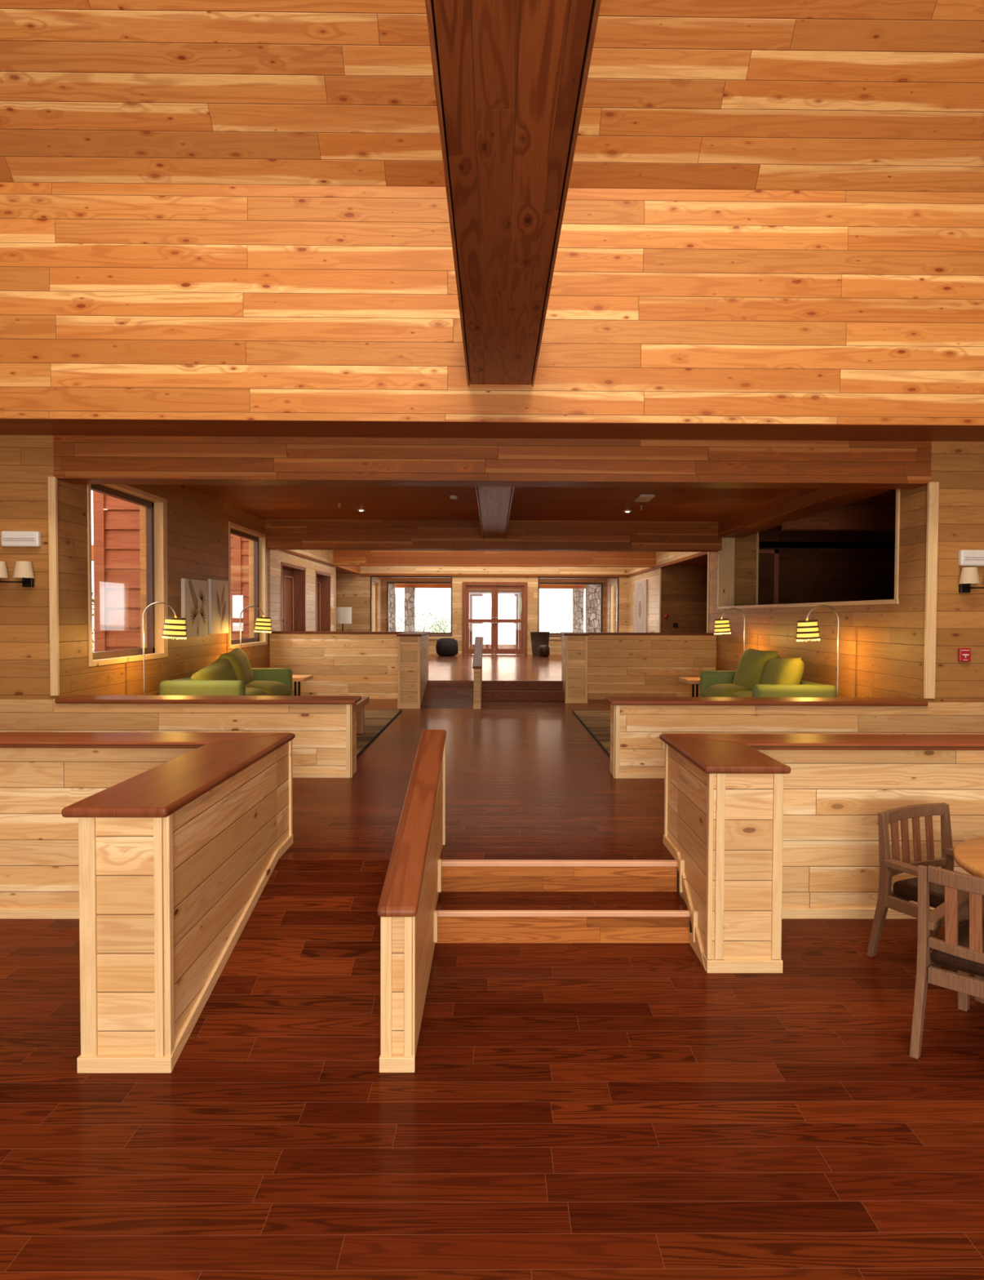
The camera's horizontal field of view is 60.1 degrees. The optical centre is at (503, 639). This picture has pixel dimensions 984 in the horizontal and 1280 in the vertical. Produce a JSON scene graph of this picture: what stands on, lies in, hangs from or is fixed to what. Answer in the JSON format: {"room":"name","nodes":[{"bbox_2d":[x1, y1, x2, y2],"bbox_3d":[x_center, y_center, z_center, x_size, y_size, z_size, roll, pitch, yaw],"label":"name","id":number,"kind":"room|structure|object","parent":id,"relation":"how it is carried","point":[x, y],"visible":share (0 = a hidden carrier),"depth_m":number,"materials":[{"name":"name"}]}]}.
{"room":"lodge lobby","nodes":[
{"label":"lodge lobby","id":0,"kind":"room"},
{"bbox_2d":[72,484,359,695],"bbox_3d":[-3.826,-0.951,14.830,0.250,3.670,15.410,0,2,-1],"label":"wall","id":1,"kind":"structure","parent":0,"point":[197,522],"depth_m":9.73,"materials":[{"name":"brown wood"}]},
{"bbox_2d":[87,484,168,666],"bbox_3d":[-3.690,-0.640,8.283,0.170,1.700,1.780,0,2,-1],"label":"window","id":2,"kind":"structure","parent":1,"relation":"in","point":[156,506],"depth_m":9.00,"materials":[{"name":"brown wood"}]},
{"bbox_2d":[181,577,208,637],"bbox_3d":[-3.623,-0.381,9.987,0.046,0.685,0.770,0,2,-1],"label":"picture","id":3,"kind":"object","parent":1,"relation":"attached to","point":[194,593],"visible":0.99,"depth_m":9.93,"materials":[{"name":"beige paint"}]},
{"bbox_2d":[207,578,228,634],"bbox_3d":[-3.632,-0.422,10.841,0.046,0.680,0.700,0,2,-1],"label":"picture","id":4,"kind":"object","parent":1,"relation":"attached to","point":[218,590],"visible":0.95,"depth_m":10.76,"materials":[{"name":"beige paint"}]},
{"bbox_2d":[228,521,267,648],"bbox_3d":[-3.737,-0.754,12.276,0.170,1.700,1.890,0,2,-1],"label":"window","id":5,"kind":"structure","parent":1,"relation":"in","point":[260,582],"depth_m":13.05,"materials":[{"name":"brown wood"}]},
{"bbox_2d":[280,561,306,631],"bbox_3d":[-3.826,-0.372,15.052,0.260,1.920,1.840,0,2,-1],"label":"door","id":6,"kind":"structure","parent":1,"relation":"in","point":[293,577],"depth_m":15.78,"materials":[{"name":"red wood"}]},
{"bbox_2d":[315,570,331,631],"bbox_3d":[-3.857,-0.446,17.651,0.260,1.920,1.540,0,2,-1],"label":"door","id":7,"kind":"structure","parent":1,"relation":"in","point":[323,612],"depth_m":18.34,"materials":[{"name":"red wood"}]},
{"bbox_2d":[465,585,494,653],"bbox_3d":[-0.617,-0.537,22.604,0.776,1.820,0.099,0,2,-1],"label":"door","id":8,"kind":"structure","parent":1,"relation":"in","point":[491,620],"depth_m":22.61,"materials":[{"name":"red wood"}]},
{"bbox_2d":[335,566,629,654],"bbox_3d":[-0.962,-1.305,22.622,9.000,3.380,0.120,0,2,-1],"label":"wall","id":9,"kind":"structure","parent":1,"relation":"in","point":[353,590],"depth_m":22.56,"materials":[{"name":"brown wood"}]},
{"bbox_2d":[370,575,452,636],"bbox_3d":[-2.438,-0.900,22.587,2.170,1.600,0.080,0,2,-1],"label":"window frame","id":10,"kind":"structure","parent":9,"relation":"attached to","point":[371,576],"depth_m":22.53,"materials":[{"name":"brown wood"}]},
{"bbox_2d":[537,576,619,636],"bbox_3d":[2.002,-0.882,22.639,2.150,1.600,0.080,0,2,-1],"label":"window frame","id":11,"kind":"structure","parent":9,"relation":"attached to","point":[617,578],"depth_m":22.59,"materials":[{"name":"brown wood"}]},
{"bbox_2d":[360,573,627,577],"bbox_3d":[-0.224,-1.719,22.534,7.130,0.060,0.050,0,2,-1],"label":"trim","id":12,"kind":"structure","parent":1,"relation":"attached to","point":[361,574],"depth_m":22.51,"materials":[{"name":"brown wood"}]},
{"bbox_2d":[494,585,524,653],"bbox_3d":[0.171,-0.534,22.613,0.779,1.820,0.099,0,2,-1],"label":"door","id":13,"kind":"structure","parent":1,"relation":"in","point":[497,651],"depth_m":22.62,"materials":[{"name":"red wood"}]},
{"bbox_2d":[372,577,382,631],"bbox_3d":[-3.805,-0.721,24.357,0.200,2.670,3.380,0,2,-1],"label":"wall","id":14,"kind":"structure","parent":0,"point":[378,581],"depth_m":25.36,"materials":[{"name":"brown wood"}]},
{"bbox_2d":[428,582,562,654],"bbox_3d":[-0.225,-0.576,22.627,6.680,1.930,0.130,0,2,-1],"label":"door frame","id":15,"kind":"structure","parent":14,"relation":"attached to","point":[464,584],"depth_m":22.55,"materials":[{"name":"red wood"}]},
{"bbox_2d":[171,698,675,1072],"bbox_3d":[-0.103,1.250,8.303,13.000,0.330,10.470,0,2,-1],"label":"floor","id":16,"kind":"structure","parent":0,"point":[525,780],"depth_m":4.87,"materials":[{"name":"brown wood"}]},
{"bbox_2d":[142,601,186,695],"bbox_3d":[-3.318,0.355,8.168,0.540,1.440,0.260,0,2,2],"label":"arc floor lamp","id":17,"kind":"object","parent":16,"relation":"on","point":[175,626],"visible":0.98,"depth_m":8.10,"materials":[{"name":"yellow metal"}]},
{"bbox_2d":[159,647,292,695],"bbox_3d":[-3.113,0.573,9.819,0.890,0.910,2.230,0,2,-1],"label":"sofa","id":18,"kind":"object","parent":16,"relation":"on","point":[232,673],"visible":0.58,"depth_m":9.45,"materials":[{"name":"green fabric"}]},
{"bbox_2d":[191,657,236,679],"bbox_3d":[-3.193,0.455,9.420,0.319,0.514,1.162,0,2,-1],"label":"cushion","id":19,"kind":"object","parent":18,"relation":"on","point":[223,668],"depth_m":9.36,"materials":[{"name":"green fabric"}]},
{"bbox_2d":[218,647,253,684],"bbox_3d":[-3.202,0.368,10.198,0.322,0.522,0.866,0,2,-5],"label":"cushion","id":20,"kind":"object","parent":18,"relation":"on","point":[239,662],"depth_m":9.99,"materials":[{"name":"green fabric"}]},
{"bbox_2d":[245,687,271,695],"bbox_3d":[-3.018,0.668,9.351,0.710,0.270,0.945,0,2,-1],"label":"seat cushion","id":21,"kind":"object","parent":18,"relation":"on","point":[249,691],"depth_m":9.41,"materials":[{"name":"green fabric"}]},
{"bbox_2d":[245,680,291,695],"bbox_3d":[-3.029,0.641,10.295,0.710,0.270,0.945,0,2,-1],"label":"seat cushion","id":22,"kind":"object","parent":18,"relation":"on","point":[273,687],"depth_m":10.18,"materials":[{"name":"green fabric"}]},
{"bbox_2d":[240,605,271,648],"bbox_3d":[-3.345,0.267,11.281,0.540,1.440,0.260,0,2,-4],"label":"arc floor lamp","id":23,"kind":"object","parent":16,"relation":"on","point":[263,624],"visible":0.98,"depth_m":11.20,"materials":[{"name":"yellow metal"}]},
{"bbox_2d":[292,675,313,695],"bbox_3d":[-2.973,0.738,11.817,0.540,0.469,0.550,0,2,-1],"label":"side table","id":24,"kind":"object","parent":16,"relation":"on","point":[295,678],"visible":0.32,"depth_m":11.71,"materials":[{"name":"wood"}]},
{"bbox_2d":[269,631,431,708],"bbox_3d":[-2.422,0.415,12.860,2.518,1.061,1.700,0,2,-1],"label":"wall","id":25,"kind":"structure","parent":16,"relation":"on","point":[373,664],"depth_m":13.43,"materials":[{"name":"brown wood"}]},
{"bbox_2d":[356,709,402,757],"bbox_3d":[-1.999,1.027,9.760,1.240,0.015,4.000,0,2,-1],"label":"rug","id":26,"kind":"object","parent":16,"relation":"on","point":[376,721],"visible":0.24,"depth_m":10.18,"materials":[{"name":"carpet"}]},
{"bbox_2d":[356,696,369,733],"bbox_3d":[-1.899,0.846,8.906,0.820,0.399,1.200,0,2,-1],"label":"coffee table","id":27,"kind":"object","parent":26,"relation":"on","point":[361,704],"visible":0.2,"depth_m":9.36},
{"bbox_2d":[472,636,483,708],"bbox_3d":[-0.379,0.464,12.912,0.132,0.979,1.765,0,2,-1],"label":"wall","id":28,"kind":"structure","parent":16,"relation":"on","point":[478,647],"depth_m":12.08,"materials":[{"name":"brown wood"}]},
{"bbox_2d":[481,680,564,701],"bbox_3d":[0.307,0.798,13.375,1.281,0.291,0.315,0,2,-1],"label":"steps","id":29,"kind":"structure","parent":16,"relation":"on","point":[529,691],"depth_m":13.27,"materials":[{"name":"brown wood"}]},
{"bbox_2d":[572,710,610,756],"bbox_3d":[1.720,1.042,9.804,1.480,0.015,4.000,0,2,-1],"label":"rug","id":30,"kind":"object","parent":16,"relation":"on","point":[597,722],"visible":0.24,"depth_m":10.30,"materials":[{"name":"carpet"}]},
{"bbox_2d":[679,677,700,697],"bbox_3d":[2.744,0.766,11.684,0.530,0.469,0.550,0,2,-1],"label":"side table","id":31,"kind":"object","parent":16,"relation":"on","point":[693,681],"visible":0.24,"depth_m":11.55,"materials":[{"name":"wood"}]},
{"bbox_2d":[714,608,745,652],"bbox_3d":[3.095,0.291,11.407,0.540,1.440,0.260,0,2,2],"label":"arc floor lamp","id":32,"kind":"object","parent":16,"relation":"on","point":[722,625],"visible":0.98,"depth_m":11.32,"materials":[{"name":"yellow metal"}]},
{"bbox_2d":[700,648,836,697],"bbox_3d":[2.914,0.592,9.640,0.860,0.935,2.330,0,2,-1],"label":"sofa","id":33,"kind":"object","parent":16,"relation":"on","point":[758,673],"visible":0.59,"depth_m":9.33,"materials":[{"name":"green fabric"}]},
{"bbox_2d":[701,683,752,697],"bbox_3d":[2.818,0.670,10.139,0.680,0.270,0.995,0,2,-1],"label":"seat cushion","id":34,"kind":"object","parent":33,"relation":"on","point":[708,690],"depth_m":10.00,"materials":[{"name":"green fabric"}]},
{"bbox_2d":[733,648,780,689],"bbox_3d":[2.980,0.379,10.030,0.335,0.532,0.840,0,2,-6],"label":"cushion","id":35,"kind":"object","parent":33,"relation":"on","point":[753,663],"depth_m":9.86,"materials":[{"name":"green fabric"}]},
{"bbox_2d":[760,657,804,684],"bbox_3d":[2.991,0.424,9.151,0.332,0.516,0.896,0,2,-1],"label":"cushion","id":36,"kind":"object","parent":33,"relation":"on","point":[778,671],"depth_m":8.83,"materials":[{"name":"green fabric"}]},
{"bbox_2d":[795,604,839,697],"bbox_3d":[3.131,0.379,8.309,0.540,1.440,0.260,0,2,2],"label":"arc floor lamp","id":37,"kind":"object","parent":16,"relation":"on","point":[807,629],"visible":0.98,"depth_m":8.23,"materials":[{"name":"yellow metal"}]},
{"bbox_2d":[420,653,562,708],"bbox_3d":[0.121,0.800,19.108,13.700,0.620,14.050,0,2,-1],"label":"floor","id":38,"kind":"structure","parent":0,"point":[495,667],"depth_m":15.26,"materials":[{"name":"brown wood"}]},
{"bbox_2d":[336,607,351,631],"bbox_3d":[-3.647,-0.141,19.312,0.400,1.213,0.400,0,2,-1],"label":"lamp","id":39,"kind":"object","parent":38,"relation":"on","point":[344,615],"visible":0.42,"depth_m":19.12,"materials":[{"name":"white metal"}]},
{"bbox_2d":[435,638,458,656],"bbox_3d":[-1.442,0.176,21.804,0.575,0.455,0.573,0,2,-1],"label":"pouf","id":40,"kind":"object","parent":38,"relation":"on","point":[444,646],"visible":1,"depth_m":21.57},
{"bbox_2d":[530,631,550,656],"bbox_3d":[0.959,0.099,22.074,0.524,0.618,0.524,0,2,-1],"label":"wicker basket","id":41,"kind":"object","parent":38,"relation":"on","point":[538,638],"visible":0.84,"depth_m":21.88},
{"bbox_2d":[0,919,983,1279],"bbox_3d":[-0.015,1.691,0.698,13.000,0.120,7.900,0,2,-1],"label":"floor","id":42,"kind":"structure","parent":0,"point":[566,1111],"depth_m":2.70,"materials":[{"name":"brown wood"}]},
{"bbox_2d":[0,732,295,1073],"bbox_3d":[-3.866,1.039,3.959,5.330,0.966,1.955,0,2,-1],"label":"wall","id":43,"kind":"structure","parent":42,"relation":"on","point":[163,847],"depth_m":3.54,"materials":[{"name":"brown wood"}]},
{"bbox_2d":[377,729,446,1072],"bbox_3d":[-0.392,1.041,3.999,0.145,0.989,1.915,0,2,-1],"label":"wall","id":44,"kind":"structure","parent":42,"relation":"on","point":[406,910],"depth_m":3.32,"materials":[{"name":"brown wood"}]},
{"bbox_2d":[435,859,690,942],"bbox_3d":[0.301,1.360,4.438,1.283,0.332,0.343,0,2,-1],"label":"steps","id":45,"kind":"structure","parent":42,"relation":"on","point":[480,900],"depth_m":4.42,"materials":[{"name":"brown wood"}]},
{"bbox_2d":[866,802,983,1003],"bbox_3d":[2.134,1.188,3.986,0.506,0.717,0.608,-1,2,-27],"label":"armchair","id":46,"kind":"object","parent":42,"relation":"on","point":[905,891],"visible":0.66,"depth_m":4.11,"materials":[{"name":"brown wood"}]},
{"bbox_2d":[893,870,969,907],"bbox_3d":[2.154,1.187,3.948,0.440,0.073,0.475,-1,2,-27],"label":"seat cushion","id":47,"kind":"object","parent":46,"relation":"on","point":[906,888],"depth_m":3.97,"materials":[{"name":"leather"}]},
{"bbox_2d":[910,865,983,1058],"bbox_3d":[1.917,1.209,3.230,0.506,0.717,0.608,2,2,44],"label":"armchair","id":48,"kind":"object","parent":42,"relation":"on","point":[962,948],"visible":1,"depth_m":3.18,"materials":[{"name":"brown wood"}]},
{"bbox_2d":[930,919,983,977],"bbox_3d":[1.947,1.205,3.261,0.440,0.073,0.475,2,2,44],"label":"seat cushion","id":49,"kind":"object","parent":48,"relation":"on","point":[940,957],"depth_m":3.21,"materials":[{"name":"leather"}]},
{"bbox_2d":[954,836,983,877],"bbox_3d":[2.267,1.216,3.263,0.960,0.701,0.960,0,2,-1],"label":"round table","id":50,"kind":"object","parent":42,"relation":"on","point":[969,855],"visible":0.96,"depth_m":3.39,"materials":[{"name":"brown wood"}]},
{"bbox_2d":[0,182,983,425],"bbox_3d":[-0.064,-2.469,6.292,13.000,1.720,0.120,0,2,-1],"label":"wall","id":51,"kind":"structure","parent":0,"point":[134,301],"depth_m":6.23,"materials":[{"name":"brown wood"}]},
{"bbox_2d":[425,0,601,386],"bbox_3d":[0.037,-1.944,1.546,0.485,0.420,9.400,0,2,-1],"label":"ceiling beam","id":52,"kind":"structure","parent":51,"relation":"attached to","point":[510,77],"depth_m":3.11,"materials":[{"name":"wood"}]},
{"bbox_2d":[0,0,983,192],"bbox_3d":[-0.038,-4.719,4.828,13.000,2.940,2.920,0,2,-1],"label":"ceiling","id":53,"kind":"structure","parent":0,"point":[733,95],"depth_m":5.78,"materials":[{"name":"brown wood"}]},
{"bbox_2d":[0,435,983,778],"bbox_3d":[-0.082,-0.280,7.034,13.000,2.800,0.360,0,2,-1],"label":"wall","id":54,"kind":"structure","parent":0,"point":[73,455],"depth_m":6.88,"materials":[{"name":"brown wood"}]},
{"bbox_2d":[0,560,34,586],"bbox_3d":[-3.910,-0.523,6.749,0.357,0.200,0.165,0,2,-1],"label":"wall sconce","id":55,"kind":"object","parent":54,"relation":"attached to","point":[24,570],"visible":1,"depth_m":6.71,"materials":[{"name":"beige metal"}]},
{"bbox_2d":[0,531,40,546],"bbox_3d":[-3.857,-0.807,6.792,0.300,0.125,0.066,0,2,-1],"label":"emergency light","id":56,"kind":"object","parent":54,"relation":"attached to","point":[8,539],"visible":1,"depth_m":6.77,"materials":[{"name":"white plastic"}]},
{"bbox_2d":[2,533,35,540],"bbox_3d":[-3.857,-0.823,6.767,0.260,0.060,0.012,0,2,-1],"label":"diffuser","id":57,"kind":"object","parent":56,"relation":"attached to","point":[6,536],"depth_m":6.76,"materials":[{"name":"white plastic"}]},
{"bbox_2d":[48,475,59,696],"bbox_3d":[-3.617,-0.429,6.836,0.055,1.760,0.046,0,2,-1],"label":"trim","id":58,"kind":"structure","parent":54,"relation":"attached to","point":[52,481],"depth_m":6.82,"materials":[{"name":"brown wood"}]},
{"bbox_2d":[53,474,931,488],"bbox_3d":[-0.067,-1.303,7.003,7.080,0.032,0.306,0,2,-1],"label":"trim","id":59,"kind":"structure","parent":54,"relation":"attached to","point":[138,479],"depth_m":6.89,"materials":[{"name":"brown wood"}]},
{"bbox_2d":[924,481,939,698],"bbox_3d":[3.488,-0.401,6.920,0.075,1.760,0.046,0,2,-1],"label":"trim","id":60,"kind":"structure","parent":54,"relation":"attached to","point":[933,489],"depth_m":6.91,"materials":[{"name":"brown wood"}]},
{"bbox_2d":[958,550,983,566],"bbox_3d":[3.852,-0.663,6.886,0.300,0.130,0.066,0,2,-1],"label":"emergency light","id":61,"kind":"object","parent":54,"relation":"attached to","point":[966,557],"visible":1,"depth_m":6.86,"materials":[{"name":"white plastic"}]},
{"bbox_2d":[959,567,983,592],"bbox_3d":[3.852,-0.482,6.841,0.352,0.200,0.165,0,2,-1],"label":"wall sconce","id":62,"kind":"object","parent":54,"relation":"attached to","point":[969,575],"visible":1,"depth_m":6.79,"materials":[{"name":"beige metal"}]},
{"bbox_2d":[0,417,983,441],"bbox_3d":[-0.071,-1.645,6.561,13.000,0.064,0.609,0,2,-1],"label":"ceiling","id":63,"kind":"structure","parent":0,"point":[8,426],"depth_m":6.54,"materials":[{"name":"brown wood"}]},
{"bbox_2d":[265,519,722,551],"bbox_3d":[-0.140,-1.685,13.307,7.080,0.545,0.300,0,2,-1],"label":"ceiling beam","id":64,"kind":"structure","parent":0,"point":[281,534],"depth_m":13.16,"materials":[{"name":"brown wood"}]},
{"bbox_2d":[717,537,735,607],"bbox_3d":[3.507,-1.063,13.357,0.250,1.100,0.060,0,2,-1],"label":"trim","id":65,"kind":"structure","parent":64,"relation":"attached to","point":[726,586],"depth_m":13.33,"materials":[{"name":"brown wood"}]},
{"bbox_2d":[382,578,606,635],"bbox_3d":[-0.256,-0.757,26.163,7.500,2.670,0.150,0,2,-1],"label":"wall","id":66,"kind":"structure","parent":0,"point":[384,581],"depth_m":26.06,"materials":[{"name":"brown wood"}]},
{"bbox_2d":[386,582,451,634],"bbox_3d":[-2.459,-0.979,26.076,2.210,1.600,0.080,0,2,-1],"label":"window","id":67,"kind":"structure","parent":66,"relation":"in","point":[388,583],"depth_m":26.02,"materials":[{"name":"brown wood"}]},
{"bbox_2d":[469,593,491,648],"bbox_3d":[-0.655,-0.577,26.131,0.751,1.700,0.045,0,2,-1],"label":"door","id":68,"kind":"structure","parent":66,"relation":"in","point":[471,645],"depth_m":26.11,"materials":[{"name":"red wood"}]},
{"bbox_2d":[468,591,521,648],"bbox_3d":[-0.276,-0.611,26.137,1.660,1.800,0.150,0,2,-1],"label":"trim","id":69,"kind":"structure","parent":66,"relation":"attached to","point":[469,592],"depth_m":26.04,"materials":[{"name":"red wood"}]},
{"bbox_2d":[494,593,519,648],"bbox_3d":[0.103,-0.574,26.140,0.751,1.700,0.045,0,2,-1],"label":"door","id":70,"kind":"structure","parent":66,"relation":"in","point":[516,646],"depth_m":26.12,"materials":[{"name":"red wood"}]},
{"bbox_2d":[539,582,603,635],"bbox_3d":[1.951,-0.961,26.128,2.210,1.600,0.080,0,2,-1],"label":"window","id":71,"kind":"structure","parent":66,"relation":"in","point":[601,584],"depth_m":26.09,"materials":[{"name":"brown wood"}]},
{"bbox_2d":[378,577,610,579],"bbox_3d":[-0.250,-1.871,24.366,7.300,0.100,3.380,0,2,-1],"label":"ceiling","id":72,"kind":"structure","parent":0,"point":[379,577],"depth_m":25.45,"materials":[{"name":"brown wood"}]},
{"bbox_2d":[186,484,896,521],"bbox_3d":[1.696,-1.815,10.318,10.680,0.100,6.310,0,2,-1],"label":"ceiling","id":73,"kind":"structure","parent":0,"point":[264,501],"depth_m":11.05,"materials":[{"name":"brown wood"}]},
{"bbox_2d":[475,486,514,538],"bbox_3d":[-0.103,-1.623,10.153,0.360,0.290,6.010,0,2,-1],"label":"ceiling beam","id":74,"kind":"structure","parent":73,"relation":"attached to","point":[495,503],"depth_m":9.54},
{"bbox_2d":[290,524,895,604],"bbox_3d":[1.657,-1.576,13.521,10.680,2.300,0.080,0,2,-1],"label":"wall","id":75,"kind":"structure","parent":0,"point":[806,575],"depth_m":13.53,"materials":[{"name":"wood"}]},
{"bbox_2d":[759,549,779,604],"bbox_3d":[4.195,-0.925,13.509,0.360,1.020,0.040,0,2,-1],"label":"trim","id":76,"kind":"structure","parent":75,"relation":"attached to","point":[776,552],"depth_m":13.49,"materials":[{"name":"red wood"}]},
{"bbox_2d":[606,577,617,632],"bbox_3d":[3.295,-0.693,24.440,0.200,2.670,3.380,0,2,-1],"label":"wall","id":77,"kind":"structure","parent":0,"point":[611,580],"depth_m":25.68,"materials":[{"name":"brown wood"}]},
{"bbox_2d":[610,582,617,632],"bbox_3d":[3.265,-0.837,24.426,0.080,1.620,2.000,0,2,-1],"label":"window","id":78,"kind":"structure","parent":77,"relation":"in","point":[613,586],"depth_m":24.96,"materials":[{"name":"brown wood"}]},
{"bbox_2d":[560,632,716,702],"bbox_3d":[2.155,0.422,13.328,2.468,1.061,0.870,0,2,-1],"label":"wall","id":79,"kind":"structure","parent":0,"point":[595,665],"depth_m":13.49,"materials":[{"name":"brown wood"}]},
{"bbox_2d":[628,551,707,632],"bbox_3d":[3.488,-1.019,18.320,0.200,3.670,8.600,0,2,-1],"label":"wall","id":80,"kind":"structure","parent":0,"point":[662,557],"depth_m":19.32,"materials":[{"name":"brown wood"}]},
{"bbox_2d":[278,549,707,577],"bbox_3d":[-0.171,-1.591,18.011,7.130,0.060,9.100,0,2,-1],"label":"trim","id":81,"kind":"structure","parent":80,"relation":"attached to","point":[702,553],"depth_m":16.53,"materials":[{"name":"brown wood"}]},
{"bbox_2d":[333,550,656,567],"bbox_3d":[-0.180,-2.011,18.890,7.130,0.750,0.280,0,2,-1],"label":"ceiling beam","id":82,"kind":"structure","parent":80,"relation":"attached to","point":[340,557],"depth_m":18.76,"materials":[{"name":"brown wood"}]},
{"bbox_2d":[634,579,648,632],"bbox_3d":[3.340,-0.740,20.628,0.036,1.400,1.600,0,2,-1],"label":"wall panel","id":83,"kind":"object","parent":80,"relation":"attached to","point":[642,586],"visible":0.98,"depth_m":20.49,"materials":[{"name":"beige paint"}]},
{"bbox_2d":[658,551,709,632],"bbox_3d":[3.481,-0.479,16.230,0.260,2.130,4.450,0,2,-1],"label":"trim","id":84,"kind":"structure","parent":80,"relation":"attached to","point":[660,571],"depth_m":18.33,"materials":[{"name":"brown wood"}]},
{"bbox_2d":[661,565,707,632],"bbox_3d":[5.193,-0.559,18.428,3.585,2.180,0.090,0,2,-1],"label":"wall","id":85,"kind":"structure","parent":0,"point":[684,588],"depth_m":18.36,"materials":[{"name":"wood"}]},
{"bbox_2d":[734,533,756,605],"bbox_3d":[3.801,-1.129,13.429,0.370,1.430,0.100,0,2,-1],"label":"wall","id":86,"kind":"structure","parent":0,"point":[745,553],"depth_m":13.38,"materials":[{"name":"brown wood"}]},
{"bbox_2d":[755,532,759,604],"bbox_3d":[4.001,-1.128,13.431,0.030,1.430,0.140,0,2,-1],"label":"trim","id":87,"kind":"structure","parent":86,"relation":"attached to","point":[757,533],"depth_m":13.36,"materials":[{"name":"brown wood"}]},
{"bbox_2d":[671,541,895,565],"bbox_3d":[5.318,-1.581,16.025,3.400,0.100,5.000,0,2,-1],"label":"ceiling","id":88,"kind":"structure","parent":0,"point":[701,561],"depth_m":13.53,"materials":[{"name":"brown wood"}]},
{"bbox_2d":[708,488,912,697],"bbox_3d":[3.536,-0.366,10.631,0.220,2.800,6.810,0,2,-1],"label":"wall","id":89,"kind":"structure","parent":0,"point":[874,645],"depth_m":8.55,"materials":[{"name":"brown wood"}]},
{"bbox_2d":[718,488,895,537],"bbox_3d":[3.557,-1.629,10.195,0.360,0.250,6.010,0,2,-1],"label":"ceiling beam","id":90,"kind":"structure","parent":89,"relation":"attached to","point":[797,504],"depth_m":10.22,"materials":[{"name":"brown wood"}]},
{"bbox_2d":[717,599,899,608],"bbox_3d":[3.539,-0.421,10.419,0.250,0.042,5.970,0,2,-1],"label":"trim","id":91,"kind":"structure","parent":89,"relation":"attached to","point":[887,601],"depth_m":9.15,"materials":[{"name":"brown wood"}]},
{"bbox_2d":[782,502,896,531],"bbox_3d":[5.262,-1.595,11.021,3.230,0.350,0.200,0,2,-1],"label":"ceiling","id":92,"kind":"structure","parent":89,"relation":"attached to","point":[855,516],"depth_m":10.91,"materials":[{"name":"wood"}]},
{"bbox_2d":[894,488,900,599],"bbox_3d":[3.576,-0.896,7.455,0.250,1.100,0.050,0,2,-1],"label":"trim","id":93,"kind":"structure","parent":89,"relation":"attached to","point":[898,491],"depth_m":7.44,"materials":[{"name":"brown wood"}]},
{"bbox_2d":[659,733,983,973],"bbox_3d":[3.671,1.056,4.480,5.505,0.966,1.090,0,2,-1],"label":"wall","id":94,"kind":"structure","parent":0,"point":[762,830],"depth_m":4.64,"materials":[{"name":"brown wood"}]},
{"label":"outside","id":95,"kind":"structure","parent":0,"visible":0},
{"bbox_3d":[-31.936,1.560,2.773,56.210,0.150,46.200,0,2,-1],"label":"garden","id":96,"kind":"object","parent":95,"visible":0},
{"bbox_2d":[93,491,141,652],"bbox_3d":[-4.280,-0.497,10.288,0.740,3.774,1.305,0,2,-1],"label":"window pane","id":97,"kind":"object","parent":96,"relation":"on","point":[116,522],"visible":0.24,"depth_m":9.65,"materials":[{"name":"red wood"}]},
{"bbox_2d":[230,533,233,639],"bbox_3d":[-6.051,-0.613,18.043,3.340,3.552,0.555,0,2,-1],"label":"bay","id":98,"kind":"object","parent":96,"relation":"on","point":[231,535],"visible":0.02,"depth_m":17.79,"materials":[{"name":"red wood"}]},
{"bbox_2d":[233,534,249,639],"bbox_3d":[-4.141,-0.597,13.839,0.380,3.774,0.405,0,2,-1],"label":"window pane","id":99,"kind":"object","parent":96,"relation":"on","point":[241,545],"visible":0.23,"depth_m":13.64,"materials":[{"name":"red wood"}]},
{"bbox_3d":[-0.328,-2.064,28.526,10.000,0.090,4.650,0,2,-1],"label":"ceiling","id":100,"kind":"structure","parent":0,"visible":0},
{"bbox_2d":[395,583,586,588],"bbox_3d":[-0.352,-1.966,30.505,10.000,0.220,0.300,0,2,-1],"label":"beam","id":101,"kind":"structure","parent":100,"relation":"attached to","point":[397,585],"depth_m":30.34,"materials":[{"name":"brown wood"}]},
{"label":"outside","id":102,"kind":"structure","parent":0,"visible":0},
{"bbox_2d":[92,625,586,652],"bbox_3d":[-0.684,-0.423,58.132,120.000,0.150,63.750,0,2,-1],"label":"ground","id":103,"kind":"structure","parent":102,"point":[506,635],"depth_m":61.42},
{"bbox_2d":[388,583,395,631],"bbox_3d":[-3.741,-0.826,27.546,0.495,2.360,0.496,0,2,-1],"label":"stone pillar","id":104,"kind":"structure","parent":103,"relation":"on","point":[392,591],"depth_m":27.32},
{"bbox_2d":[404,587,415,631],"bbox_3d":[-3.324,-0.791,30.253,0.375,2.140,0.375,0,2,-1],"label":"stone pillar","id":105,"kind":"structure","parent":103,"relation":"on","point":[410,593],"depth_m":30.08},
{"bbox_2d":[395,610,450,632],"bbox_3d":[-3.571,-0.585,36.448,2.631,1.399,2.549,0,2,-1],"label":"shrub","id":106,"kind":"object","parent":103,"relation":"on","point":[429,613],"visible":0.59,"depth_m":36.35,"materials":[{"name":"green plant"}]},
{"bbox_2d":[572,588,584,632],"bbox_3d":[2.675,-0.767,30.324,0.396,2.140,0.396,0,2,-1],"label":"stone pillar","id":107,"kind":"structure","parent":103,"relation":"on","point":[578,593],"depth_m":30.14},
{"bbox_2d":[586,584,600,632],"bbox_3d":[2.957,-0.799,27.625,0.515,2.360,0.515,0,2,-1],"label":"stone pillar","id":108,"kind":"structure","parent":103,"relation":"on","point":[593,592],"depth_m":27.39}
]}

